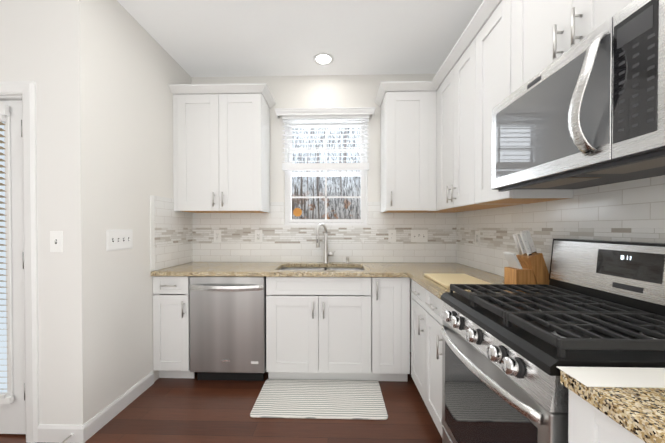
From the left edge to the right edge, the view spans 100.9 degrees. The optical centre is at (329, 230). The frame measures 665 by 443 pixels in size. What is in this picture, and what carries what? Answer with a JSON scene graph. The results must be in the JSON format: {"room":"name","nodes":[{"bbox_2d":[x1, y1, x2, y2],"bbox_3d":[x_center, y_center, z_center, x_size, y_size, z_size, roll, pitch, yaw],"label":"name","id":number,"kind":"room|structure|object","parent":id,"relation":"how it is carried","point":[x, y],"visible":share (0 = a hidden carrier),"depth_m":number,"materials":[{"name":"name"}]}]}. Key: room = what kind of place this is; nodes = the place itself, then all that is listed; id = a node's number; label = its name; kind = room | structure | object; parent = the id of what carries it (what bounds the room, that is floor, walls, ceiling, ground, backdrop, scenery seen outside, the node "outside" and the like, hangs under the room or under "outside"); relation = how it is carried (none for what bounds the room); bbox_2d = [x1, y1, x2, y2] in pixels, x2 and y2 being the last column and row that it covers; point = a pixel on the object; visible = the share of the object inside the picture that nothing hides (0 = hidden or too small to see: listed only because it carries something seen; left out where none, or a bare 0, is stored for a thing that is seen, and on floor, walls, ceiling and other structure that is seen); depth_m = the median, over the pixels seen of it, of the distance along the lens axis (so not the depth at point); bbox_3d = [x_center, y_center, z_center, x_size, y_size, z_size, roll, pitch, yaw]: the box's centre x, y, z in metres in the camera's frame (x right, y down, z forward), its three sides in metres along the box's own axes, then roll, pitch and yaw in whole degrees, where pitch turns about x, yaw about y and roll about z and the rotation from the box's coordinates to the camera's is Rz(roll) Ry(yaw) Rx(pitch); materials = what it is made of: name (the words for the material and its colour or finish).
{"room":"kitchen","nodes":[
{"label":"kitchen","id":0,"kind":"room"},
{"bbox_2d":[0,0,190,424],"bbox_3d":[-2.520,-0.162,2.334,2.150,2.820,1.384,0,1,2],"label":"wall","id":1,"kind":"structure","parent":0,"point":[103,74],"depth_m":1.69,"materials":[{"name":"white paint"}]},
{"bbox_2d":[0,100,25,433],"bbox_3d":[-2.259,0.230,1.678,0.889,2.024,0.075,0,1,2],"label":"entry door","id":2,"kind":"structure","parent":1,"relation":"in","point":[12,371],"depth_m":1.66,"materials":[{"name":"white wood"}]},
{"bbox_2d":[0,104,13,403],"bbox_3d":[-2.246,0.147,1.643,0.679,1.775,0.025,0,1,2],"label":"door blind","id":3,"kind":"object","parent":2,"relation":"attached to","point":[6,398],"visible":1,"depth_m":1.64,"materials":[{"name":"beige plastic"}]},
{"bbox_2d":[0,81,39,442],"bbox_3d":[-2.259,0.192,1.690,1.065,2.125,0.140,0,1,2],"label":"door frame","id":4,"kind":"structure","parent":1,"relation":"attached to","point":[24,92],"depth_m":1.61,"materials":[{"name":"white wood"}]},
{"bbox_2d":[50,231,62,251],"bbox_3d":[-1.613,0.068,1.613,0.076,0.125,0.016,0,1,2],"label":"light switch","id":5,"kind":"object","parent":1,"relation":"attached to","point":[56,241],"visible":1,"depth_m":1.62,"materials":[{"name":"white plastic"}]},
{"bbox_2d":[61,433,73,442],"bbox_3d":[-1.520,1.205,1.574,0.022,0.022,0.087,0,1,2],"label":"door stop","id":6,"kind":"object","parent":1,"relation":"attached to","point":[71,435],"visible":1,"depth_m":1.60,"materials":[{"name":"white plastic"}]},
{"bbox_2d":[38,371,153,442],"bbox_3d":[-1.581,1.202,1.930,0.277,0.100,0.623,0,1,2],"label":"baseboard","id":7,"kind":"structure","parent":1,"relation":"attached to","point":[58,433],"depth_m":1.68,"materials":[{"name":"white wood"}]},
{"bbox_2d":[106,229,132,250],"bbox_3d":[-1.446,0.065,1.881,0.020,0.139,0.226,0,1,2],"label":"light switch","id":8,"kind":"object","parent":1,"relation":"attached to","point":[119,239],"visible":1,"depth_m":1.87,"materials":[{"name":"white plastic"}]},
{"bbox_2d":[150,195,192,270],"bbox_3d":[-1.435,0.022,2.524,0.008,0.614,0.636,0,1,2],"label":"wall tile","id":9,"kind":"structure","parent":1,"relation":"attached to","point":[171,238],"depth_m":2.44,"materials":[{"name":"tile"}]},
{"bbox_2d":[0,352,441,442],"bbox_3d":[-1.138,1.297,0.392,5.015,0.060,5.223,0,1,2],"label":"floor","id":10,"kind":"structure","parent":0,"point":[178,410],"depth_m":1.79,"materials":[{"name":"brown wood"}]},
{"bbox_2d":[153,276,188,377],"bbox_3d":[-1.288,0.807,2.543,0.298,0.876,0.618,0,1,2],"label":"base cabinet","id":11,"kind":"object","parent":10,"relation":"on","point":[171,293],"depth_m":2.24,"materials":[{"name":"white wood"}]},
{"bbox_2d":[190,276,266,380],"bbox_3d":[-0.823,0.810,2.488,0.608,0.873,0.687,0,1,2],"label":"dishwasher","id":12,"kind":"object","parent":10,"relation":"on","point":[227,328],"visible":0.92,"depth_m":2.21,"materials":[{"name":"grey metal"}]},
{"bbox_2d":[189,276,272,378],"bbox_3d":[-0.831,0.807,2.531,0.739,0.876,0.618,0,1,2],"label":"base cabinet","id":13,"kind":"object","parent":10,"relation":"on","point":[269,280],"depth_m":2.21,"materials":[{"name":"white wood"}]},
{"bbox_2d":[250,379,387,419],"bbox_3d":[-0.072,1.244,2.047,0.930,0.012,0.456,0,1,2],"label":"kitchen mat","id":14,"kind":"object","parent":10,"relation":"on","point":[321,399],"visible":1,"depth_m":2.00,"materials":[{"name":"white fabric"}]},
{"bbox_2d":[273,268,380,380],"bbox_3d":[-0.051,0.808,2.510,0.914,0.876,0.618,0,1,2],"label":"base cabinet","id":15,"kind":"object","parent":10,"relation":"on","point":[327,336],"depth_m":2.20,"materials":[{"name":"white wood"}]},
{"bbox_2d":[150,262,405,276],"bbox_3d":[-0.083,0.350,2.483,2.711,0.037,0.665,0,1,2],"label":"countertop","id":16,"kind":"structure","parent":15,"relation":"on","point":[223,269],"depth_m":2.27,"materials":[{"name":"stone"}]},
{"bbox_2d":[280,267,362,298],"bbox_3d":[-0.085,0.474,2.483,0.806,0.210,0.441,0,1,2],"label":"sink","id":17,"kind":"object","parent":16,"relation":"in","point":[293,268],"visible":0.08,"depth_m":2.69,"materials":[{"name":"silver metal"}]},
{"bbox_2d":[316,223,334,262],"bbox_3d":[-0.038,0.130,2.660,0.188,0.398,0.212,0,1,2],"label":"faucet","id":18,"kind":"object","parent":16,"relation":"on","point":[326,255],"visible":0.98,"depth_m":2.71,"materials":[{"name":"silver metal"}]},
{"bbox_2d":[381,277,409,381],"bbox_3d":[0.469,0.808,2.496,0.351,0.876,0.618,0,1,2],"label":"base cabinet","id":19,"kind":"object","parent":10,"relation":"on","point":[395,291],"depth_m":2.19,"materials":[{"name":"white wood"}]},
{"bbox_2d":[394,262,479,269],"bbox_3d":[0.937,0.350,2.454,0.671,0.037,0.360,0,1,2],"label":"countertop","id":20,"kind":"structure","parent":19,"relation":"on","point":[401,265],"depth_m":2.50,"materials":[{"name":"stone"}]},
{"bbox_2d":[410,279,443,436],"bbox_3d":[0.924,0.814,1.818,0.664,0.877,0.712,0,1,2],"label":"base cabinet","id":21,"kind":"object","parent":10,"relation":"on","point":[426,341],"visible":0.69,"depth_m":1.76,"materials":[{"name":"white wood"}]},
{"bbox_2d":[406,270,538,298],"bbox_3d":[0.925,0.357,1.794,0.660,0.037,0.660,0,1,2],"label":"countertop","id":22,"kind":"structure","parent":21,"relation":"on","point":[415,271],"depth_m":1.95,"materials":[{"name":"stone"}]},
{"bbox_2d":[424,273,491,287],"bbox_3d":[0.832,0.329,1.807,0.300,0.017,0.425,0,1,2],"label":"cutting board","id":23,"kind":"object","parent":22,"relation":"on","point":[445,280],"visible":0.67,"depth_m":1.78,"materials":[{"name":"beige wood"}]},
{"bbox_2d":[503,229,549,291],"bbox_3d":[1.123,0.168,1.562,0.225,0.344,0.113,0,1,2],"label":"knife block","id":24,"kind":"object","parent":22,"relation":"on","point":[527,264],"visible":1,"depth_m":1.52,"materials":[{"name":"brown wood"}]},
{"bbox_2d":[440,239,664,442],"bbox_3d":[0.871,0.654,1.082,0.705,1.212,0.750,0,1,2],"label":"range","id":25,"kind":"object","parent":10,"relation":"on","point":[597,303],"visible":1,"depth_m":0.98,"materials":[{"name":"grey metal"}]},
{"bbox_2d":[568,390,644,442],"bbox_3d":[0.886,0.828,0.380,0.664,0.877,0.615,0,1,2],"label":"base cabinet","id":26,"kind":"object","parent":10,"relation":"on","point":[588,422],"visible":0.44,"depth_m":0.63,"materials":[{"name":"white wood"}]},
{"bbox_2d":[560,370,664,442],"bbox_3d":[0.893,0.371,0.365,0.648,0.037,0.655,0,1,2],"label":"countertop","id":27,"kind":"structure","parent":26,"relation":"on","point":[639,413],"depth_m":0.56,"materials":[{"name":"stone"}]},
{"bbox_2d":[556,366,664,387],"bbox_3d":[0.828,0.348,0.648,0.508,0.001,0.087,0,1,2],"label":"paper sheet","id":28,"kind":"object","parent":27,"relation":"on","point":[634,377],"visible":1,"depth_m":0.65,"materials":[{"name":"white paper"}]},
{"bbox_2d":[117,0,483,76],"bbox_3d":[-1.138,-1.583,0.364,5.015,0.060,5.223,0,1,2],"label":"ceiling","id":29,"kind":"structure","parent":0,"point":[218,38],"depth_m":2.19,"materials":[{"name":"white paint"}]},
{"bbox_2d":[313,53,333,65],"bbox_3d":[-0.060,-1.570,2.529,0.190,0.007,0.190,0,1,2],"label":"recessed light","id":30,"kind":"object","parent":29,"relation":"in","point":[323,59],"visible":1,"depth_m":2.52,"materials":[{"name":"white plastic"}]},
{"bbox_2d":[191,74,455,351],"bbox_3d":[-0.002,-0.168,2.885,2.875,2.820,0.150,0,1,2],"label":"wall","id":31,"kind":"structure","parent":0,"point":[334,91],"depth_m":2.80,"materials":[{"name":"white paint"}]},
{"bbox_2d":[169,83,274,212],"bbox_3d":[-0.998,-0.738,2.630,0.873,1.125,0.377,0,1,2],"label":"upper cabinet","id":32,"kind":"object","parent":31,"relation":"attached to","point":[221,148],"visible":1,"depth_m":2.51,"materials":[{"name":"white wood"}]},
{"bbox_2d":[192,202,456,261],"bbox_3d":[-0.074,0.019,2.810,2.714,0.614,0.008,0,1,2],"label":"wall tile","id":33,"kind":"structure","parent":31,"relation":"attached to","point":[280,242],"depth_m":2.81,"materials":[{"name":"tile"}]},
{"bbox_2d":[214,230,220,241],"bbox_3d":[-1.161,0.063,2.831,0.078,0.125,0.008,0,1,2],"label":"electrical outlet","id":34,"kind":"object","parent":33,"relation":"attached to","point":[217,235],"visible":1,"depth_m":2.83,"materials":[{"name":"white plastic"}]},
{"bbox_2d":[255,230,261,241],"bbox_3d":[-0.734,0.063,2.820,0.078,0.125,0.008,0,1,2],"label":"electrical outlet","id":35,"kind":"object","parent":33,"relation":"attached to","point":[258,235],"visible":1,"depth_m":2.82,"materials":[{"name":"white plastic"}]},
{"bbox_2d":[388,230,395,241],"bbox_3d":[0.631,0.058,2.784,0.078,0.125,0.008,0,1,2],"label":"outlet","id":36,"kind":"object","parent":33,"relation":"attached to","point":[391,235],"visible":1,"depth_m":2.78,"materials":[{"name":"white plastic"}]},
{"bbox_2d":[411,230,427,241],"bbox_3d":[0.902,0.058,2.773,0.168,0.125,0.016,0,1,2],"label":"light switch","id":37,"kind":"object","parent":33,"relation":"attached to","point":[419,235],"visible":1,"depth_m":2.78,"materials":[{"name":"white plastic"}]},
{"bbox_2d":[284,120,367,225],"bbox_3d":[-0.042,-0.598,2.862,0.855,1.100,0.110,0,1,2],"label":"window","id":38,"kind":"structure","parent":31,"relation":"in","point":[290,221],"depth_m":2.86,"materials":[{"name":"white plastic"}]},
{"bbox_2d":[274,107,375,242],"bbox_3d":[-0.050,-0.539,2.759,0.999,1.330,0.096,0,1,2],"label":"window blind","id":39,"kind":"object","parent":38,"relation":"attached to","point":[295,115],"visible":1,"depth_m":2.74,"materials":[{"name":"white plastic"}]},
{"bbox_2d":[379,96,456,212],"bbox_3d":[0.887,-0.738,2.610,0.760,1.124,0.318,0,1,2],"label":"upper cabinet","id":40,"kind":"object","parent":31,"relation":"attached to","point":[380,97],"depth_m":2.72,"materials":[{"name":"white wood"}]},
{"bbox_3d":[1.291,-0.142,0.239,0.150,2.820,5.073,0,1,2],"label":"wall","id":41,"kind":"structure","parent":0,"visible":0},
{"bbox_2d":[383,0,632,211],"bbox_3d":[0.860,-0.727,1.569,0.760,1.124,1.841,0,1,2],"label":"upper cabinet","id":42,"kind":"object","parent":41,"relation":"attached to","point":[436,144],"depth_m":1.80,"materials":[{"name":"white wood"}]},
{"bbox_2d":[492,0,664,191],"bbox_3d":[0.984,-0.399,1.003,0.480,0.420,0.760,0,1,2],"label":"over-the-range microwave","id":43,"kind":"object","parent":42,"relation":"attached to","point":[587,111],"visible":1,"depth_m":0.84,"materials":[{"name":"grey metal"}]},
{"bbox_2d":[456,175,664,275],"bbox_3d":[1.242,0.033,1.388,0.008,0.614,2.765,0,1,2],"label":"wall tile","id":44,"kind":"structure","parent":41,"relation":"attached to","point":[630,211],"depth_m":1.43,"materials":[{"name":"tile"}]},
{"bbox_2d":[475,231,479,245],"bbox_3d":[1.260,0.068,2.346,0.008,0.125,0.078,0,1,2],"label":"electrical outlet","id":45,"kind":"object","parent":44,"relation":"attached to","point":[477,237],"visible":1,"depth_m":2.34,"materials":[{"name":"white plastic"}]},
{"label":"outside","id":46,"kind":"structure","parent":0,"visible":0},
{"bbox_2d":[292,128,360,218],"bbox_3d":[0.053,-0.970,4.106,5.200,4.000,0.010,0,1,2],"label":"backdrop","id":47,"kind":"structure","parent":46,"point":[337,208],"depth_m":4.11,"materials":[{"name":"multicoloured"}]}
]}

